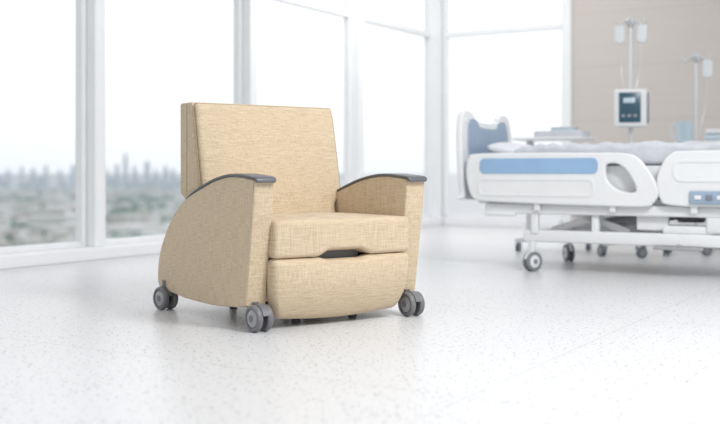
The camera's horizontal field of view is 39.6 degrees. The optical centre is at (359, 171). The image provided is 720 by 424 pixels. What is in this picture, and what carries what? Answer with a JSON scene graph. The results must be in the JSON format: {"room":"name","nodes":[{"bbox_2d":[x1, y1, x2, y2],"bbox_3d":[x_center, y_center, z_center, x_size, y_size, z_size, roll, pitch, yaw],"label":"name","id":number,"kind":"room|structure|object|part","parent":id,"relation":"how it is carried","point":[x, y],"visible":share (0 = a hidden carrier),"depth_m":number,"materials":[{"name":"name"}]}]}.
{"room":"hospital room","nodes":[
{"label":"hospital room","id":0,"kind":"room"},
{"bbox_2d":[0,225,719,423],"bbox_3d":[1.449,0.760,3.043,11.200,0.200,16.200,0,0,31],"label":"floor","id":1,"kind":"structure","parent":0,"point":[620,336],"depth_m":3.68,"materials":[{"name":"white stone"}]},
{"bbox_2d":[0,217,444,269],"bbox_3d":[-3.150,0.615,5.854,0.300,0.090,15.800,0,0,31],"label":"baseboard","id":2,"kind":"structure","parent":1,"relation":"on","point":[76,254],"depth_m":7.40,"materials":[{"name":"white paint"}]},
{"bbox_2d":[0,0,85,253],"bbox_3d":[-2.595,-1.085,6.897,0.080,3.310,1.800,0,0,31],"label":"window","id":3,"kind":"structure","parent":2,"relation":"on","point":[80,5],"depth_m":7.63,"materials":[{"name":"white metal"}]},
{"bbox_2d":[86,0,105,246],"bbox_3d":[-2.069,-1.085,7.700,0.200,3.310,0.110,0,0,31],"label":"window frame","id":4,"kind":"structure","parent":2,"relation":"on","point":[95,9],"depth_m":7.63,"materials":[{"name":"white metal"}]},
{"bbox_2d":[106,0,241,244],"bbox_3d":[-1.594,-1.085,8.535,0.080,3.310,1.800,0,0,31],"label":"window","id":5,"kind":"structure","parent":2,"relation":"on","point":[237,4],"depth_m":9.26,"materials":[{"name":"white metal"}]},
{"bbox_2d":[242,0,257,104],"bbox_3d":[-1.068,-1.085,9.339,0.200,3.310,0.110,0,0,31],"label":"trim","id":6,"kind":"structure","parent":2,"relation":"on","point":[249,7],"depth_m":9.28,"materials":[{"name":"white metal"}]},
{"bbox_2d":[274,0,351,184],"bbox_3d":[-0.593,-1.085,10.174,0.080,3.310,1.800,0,0,31],"label":"window","id":7,"kind":"structure","parent":2,"relation":"on","point":[346,13],"depth_m":10.90,"materials":[{"name":"white metal"}]},
{"bbox_2d":[352,0,363,180],"bbox_3d":[-0.067,-1.085,10.977,0.200,3.310,0.110,0,0,31],"label":"trim","id":8,"kind":"structure","parent":2,"relation":"on","point":[357,5],"depth_m":10.91,"materials":[{"name":"white metal"}]},
{"bbox_2d":[364,0,431,217],"bbox_3d":[0.408,-1.085,11.812,0.081,3.310,1.800,0,0,31],"label":"window","id":9,"kind":"structure","parent":2,"relation":"on","point":[427,34],"depth_m":12.54,"materials":[{"name":"white metal"}]},
{"bbox_2d":[424,0,442,217],"bbox_3d":[0.952,-1.085,12.634,0.210,3.310,0.210,0,0,31],"label":"trim","id":10,"kind":"structure","parent":2,"relation":"on","point":[437,5],"depth_m":12.53,"materials":[{"name":"white metal"}]},
{"bbox_2d":[153,102,426,331],"bbox_3d":[-0.352,0.166,4.707,0.934,0.989,0.994,0,0,-35],"label":"recliner chair","id":11,"kind":"object","parent":1,"relation":"on","point":[265,223],"visible":1,"depth_m":4.49,"materials":[{"name":"beige fabric"}]},
{"bbox_3d":[-0.670,0.302,4.500,0.094,0.566,0.970,0,0,-35],"label":"armrest","id":12,"kind":"part","parent":11,"relation":"part of","materials":[{"name":"beige fabric"}]},
{"bbox_3d":[-0.470,0.100,4.899,0.784,0.856,0.244,0,0,-35],"label":"backrest","id":13,"kind":"part","parent":11,"relation":"part of","materials":[{"name":"beige fabric"}]},
{"bbox_2d":[194,103,339,212],"bbox_3d":[-0.431,-0.024,4.843,0.760,0.594,0.165,0,0,-35],"label":"cushion","id":14,"kind":"object","parent":11,"relation":"on","point":[296,146],"depth_m":4.83,"materials":[{"name":"beige fabric"}]},
{"bbox_3d":[-0.307,0.460,4.667,0.690,0.170,0.680,0,0,-35],"label":"seat frame","id":15,"kind":"part","parent":11,"relation":"part of","materials":[{"name":"beige fabric"}]},
{"bbox_3d":[-0.106,0.358,4.381,0.230,0.045,0.020,0,0,-35],"label":"release handle","id":16,"kind":"part","parent":11,"relation":"part of","materials":[{"name":"grey plastic"}]},
{"bbox_2d":[269,212,407,258],"bbox_3d":[-0.229,0.274,4.560,0.706,0.172,0.594,0,0,-35],"label":"seat cushion","id":17,"kind":"object","parent":11,"relation":"on","point":[292,235],"depth_m":4.34,"materials":[{"name":"beige fabric"}]},
{"bbox_3d":[-0.022,0.302,4.954,0.104,0.566,0.970,0,0,-35],"label":"armrest","id":18,"kind":"part","parent":11,"relation":"part of","materials":[{"name":"beige fabric"}]},
{"bbox_2d":[512,136,595,250],"bbox_3d":[1.612,0.186,8.355,0.620,0.948,0.412,0,0,29],"label":"table","id":19,"kind":"object","parent":1,"relation":"on","point":[529,140],"visible":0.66,"depth_m":8.30,"materials":[{"name":"white metal"}]},
{"bbox_2d":[534,130,589,136],"bbox_3d":[1.680,-0.314,8.320,0.426,0.050,0.266,0,0,29],"label":"tray","id":20,"kind":"object","parent":19,"relation":"on","point":[569,133],"visible":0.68,"depth_m":8.20,"materials":[{"name":"grey plastic"}]},
{"bbox_2d":[550,127,578,130],"bbox_3d":[1.700,-0.338,8.310,0.205,0.071,0.125,0,0,29],"label":"box","id":21,"kind":"object","parent":20,"relation":"in","point":[552,128],"visible":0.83,"depth_m":8.26,"materials":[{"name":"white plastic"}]},
{"bbox_3d":[1.700,-0.367,8.310,0.205,0.012,0.125,0,0,29],"label":"box lid","id":22,"kind":"part","parent":21,"relation":"part of","materials":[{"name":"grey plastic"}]},
{"bbox_2d":[456,110,719,270],"bbox_3d":[1.960,0.114,6.732,2.460,1.091,1.104,0,0,29],"label":"hospital bed","id":23,"kind":"object","parent":1,"relation":"on","point":[612,188],"visible":1,"depth_m":6.45,"materials":[{"name":"white plastic"}]},
{"bbox_3d":[0.923,-0.117,7.310,0.045,0.629,1.098,-3,-2,29],"label":"headboard panel","id":24,"kind":"part","parent":23,"relation":"part of","materials":[{"name":"white plastic"}]},
{"bbox_2d":[487,142,530,152],"bbox_3d":[1.176,-0.135,7.170,0.340,0.158,0.640,0,0,29],"label":"pillow","id":25,"kind":"object","parent":23,"relation":"on","point":[502,147],"depth_m":6.95,"materials":[{"name":"white fabric"}]},
{"bbox_3d":[1.294,0.047,6.522,1.289,0.348,0.040,0,0,29],"label":"rail","id":26,"kind":"part","parent":23,"relation":"part of","materials":[{"name":"white plastic"}]},
{"bbox_3d":[1.659,0.310,6.845,0.530,0.200,0.600,0,0,29],"label":"lift arm","id":27,"kind":"part","parent":23,"relation":"part of","materials":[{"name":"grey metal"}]},
{"bbox_3d":[1.667,0.310,6.840,0.510,0.199,0.600,0,0,29],"label":"lift arm","id":28,"kind":"part","parent":23,"relation":"part of","materials":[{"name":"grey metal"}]},
{"bbox_2d":[514,140,719,165],"bbox_3d":[2.067,-0.123,6.675,1.900,0.157,0.885,0,0,29],"label":"blanket","id":29,"kind":"object","parent":23,"relation":"on","point":[653,153],"depth_m":6.36,"materials":[{"name":"grey fabric"}]},
{"bbox_3d":[1.974,0.412,6.671,1.560,0.105,0.820,0,0,29],"label":"frame","id":30,"kind":"part","parent":23,"relation":"part of","materials":[{"name":"white metal"}]},
{"bbox_3d":[1.967,0.305,6.675,0.635,0.159,0.120,0,0,29],"label":"lift motor","id":31,"kind":"part","parent":23,"relation":"part of","materials":[{"name":"grey plastic"}]},
{"bbox_3d":[2.188,0.040,6.026,0.785,0.344,0.040,0,0,29],"label":"rail","id":32,"kind":"part","parent":23,"relation":"part of","materials":[{"name":"white plastic"}]},
{"bbox_3d":[2.217,0.155,5.976,0.480,0.080,0.018,0,0,29],"label":"control panel","id":33,"kind":"part","parent":23,"relation":"part of","materials":[{"name":"blue plastic"}]},
{"bbox_2d":[597,16,668,257],"bbox_3d":[2.168,-0.285,7.945,0.549,1.890,0.574,0,0,15],"label":"stand","id":34,"kind":"object","parent":1,"relation":"on","point":[631,106],"visible":0.92,"depth_m":7.83,"materials":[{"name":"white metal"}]},
{"bbox_3d":[2.150,-1.190,7.950,0.171,0.080,0.171,0,0,-30],"label":"hook crown","id":35,"kind":"part","parent":34,"relation":"part of","materials":[{"name":"metal"}]},
{"bbox_3d":[2.250,-0.500,7.840,0.030,0.240,0.100,0,0,15],"label":"door","id":36,"kind":"part","parent":34,"relation":"part of","materials":[{"name":"grey plastic"}]},
{"bbox_2d":[670,220,705,224],"bbox_3d":[2.977,0.215,8.745,0.560,0.890,0.471,0,0,31],"label":"base cabinet","id":37,"kind":"object","parent":1,"relation":"on","point":[674,222],"visible":0.02,"depth_m":8.62,"materials":[{"name":"white"}]},
{"bbox_2d":[670,121,692,142],"bbox_3d":[2.813,-0.338,8.756,0.199,0.215,0.136,0,0,31],"label":"water jug","id":38,"kind":"object","parent":37,"relation":"on","point":[684,128],"visible":0.86,"depth_m":8.69,"materials":[{"name":"blue plastic"}]},
{"bbox_3d":[2.758,-0.351,8.789,0.070,0.154,0.016,0,0,31],"label":"handle","id":39,"kind":"part","parent":38,"relation":"part of","materials":[{"name":"blue plastic"}]},
{"bbox_3d":[3.100,-0.254,8.660,0.210,0.047,0.160,0,0,30],"label":"folded towel","id":40,"kind":"object","parent":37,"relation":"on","visible":0},
{"bbox_2d":[704,134,719,139],"bbox_3d":[3.100,-0.301,8.660,0.210,0.047,0.160,0,0,26],"label":"folded towel","id":41,"kind":"object","parent":40,"relation":"on","point":[717,136],"visible":0.98,"depth_m":8.61,"materials":[{"name":"blue fabric"}]},
{"bbox_2d":[705,129,719,134],"bbox_3d":[3.100,-0.348,8.660,0.210,0.047,0.160,0,0,22],"label":"folded towel","id":42,"kind":"object","parent":41,"relation":"on","point":[707,131],"visible":0.99,"depth_m":8.61,"materials":[{"name":"white fabric"}]},
{"bbox_2d":[665,53,711,255],"bbox_3d":[2.757,-0.155,8.144,0.549,1.630,0.574,0,0,20],"label":"stand","id":43,"kind":"object","parent":1,"relation":"on","point":[696,57],"visible":0.39,"depth_m":8.12,"materials":[{"name":"white metal"}]},
{"bbox_3d":[2.740,-0.930,8.150,0.171,0.080,0.171,0,0,-25],"label":"hook crown","id":44,"kind":"part","parent":43,"relation":"part of","materials":[{"name":"metal"}]},
{"bbox_2d":[572,0,719,220],"bbox_3d":[5.612,-1.040,9.875,7.220,3.400,0.200,0,0,31],"label":"wall","id":45,"kind":"structure","parent":0,"point":[675,28],"depth_m":11.20,"materials":[{"name":"beige paint"}]},
{"bbox_2d":[443,0,562,219],"bbox_3d":[1.746,-1.085,12.190,1.590,3.310,0.080,0,0,31],"label":"window","id":46,"kind":"structure","parent":45,"relation":"in","point":[556,26],"depth_m":12.55,"materials":[{"name":"white metal"}]},
{"bbox_2d":[444,218,562,227],"bbox_3d":[1.735,0.615,12.103,1.500,0.090,0.240,0,0,31],"label":"baseboard","id":47,"kind":"structure","parent":45,"relation":"attached to","point":[519,223],"depth_m":12.03,"materials":[{"name":"white paint"}]},
{"bbox_2d":[563,0,571,222],"bbox_3d":[2.454,-1.040,11.728,0.100,3.400,0.190,0,0,31],"label":"trim","id":48,"kind":"structure","parent":45,"relation":"attached to","point":[567,4],"depth_m":11.65,"materials":[{"name":"white paint"}]},
{"label":"outside","id":49,"kind":"structure","parent":0,"visible":0},
{"bbox_2d":[0,174,561,245],"bbox_3d":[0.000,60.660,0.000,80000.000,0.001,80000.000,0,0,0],"label":"ground","id":50,"kind":"structure","parent":49,"point":[456,206],"depth_m":3466.28,"materials":[{"name":"grey"}]},
{"bbox_2d":[0,191,177,239],"bbox_3d":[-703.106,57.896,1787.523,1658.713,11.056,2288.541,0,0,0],"label":"trees","id":51,"kind":"object","parent":50,"relation":"on","point":[135,205],"visible":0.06,"depth_m":1695.53,"materials":[{"name":"green plant"}]},
{"bbox_2d":[0,152,180,190],"bbox_3d":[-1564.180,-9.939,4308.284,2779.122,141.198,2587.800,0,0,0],"label":"skyline","id":52,"kind":"object","parent":50,"relation":"on","point":[41,182],"visible":0.62,"depth_m":4091.27},
{"bbox_2d":[0,187,184,246],"bbox_3d":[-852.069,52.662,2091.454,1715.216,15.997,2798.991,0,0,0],"label":"city view","id":53,"kind":"structure","parent":50,"relation":"on","point":[57,220],"depth_m":1104.92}
]}

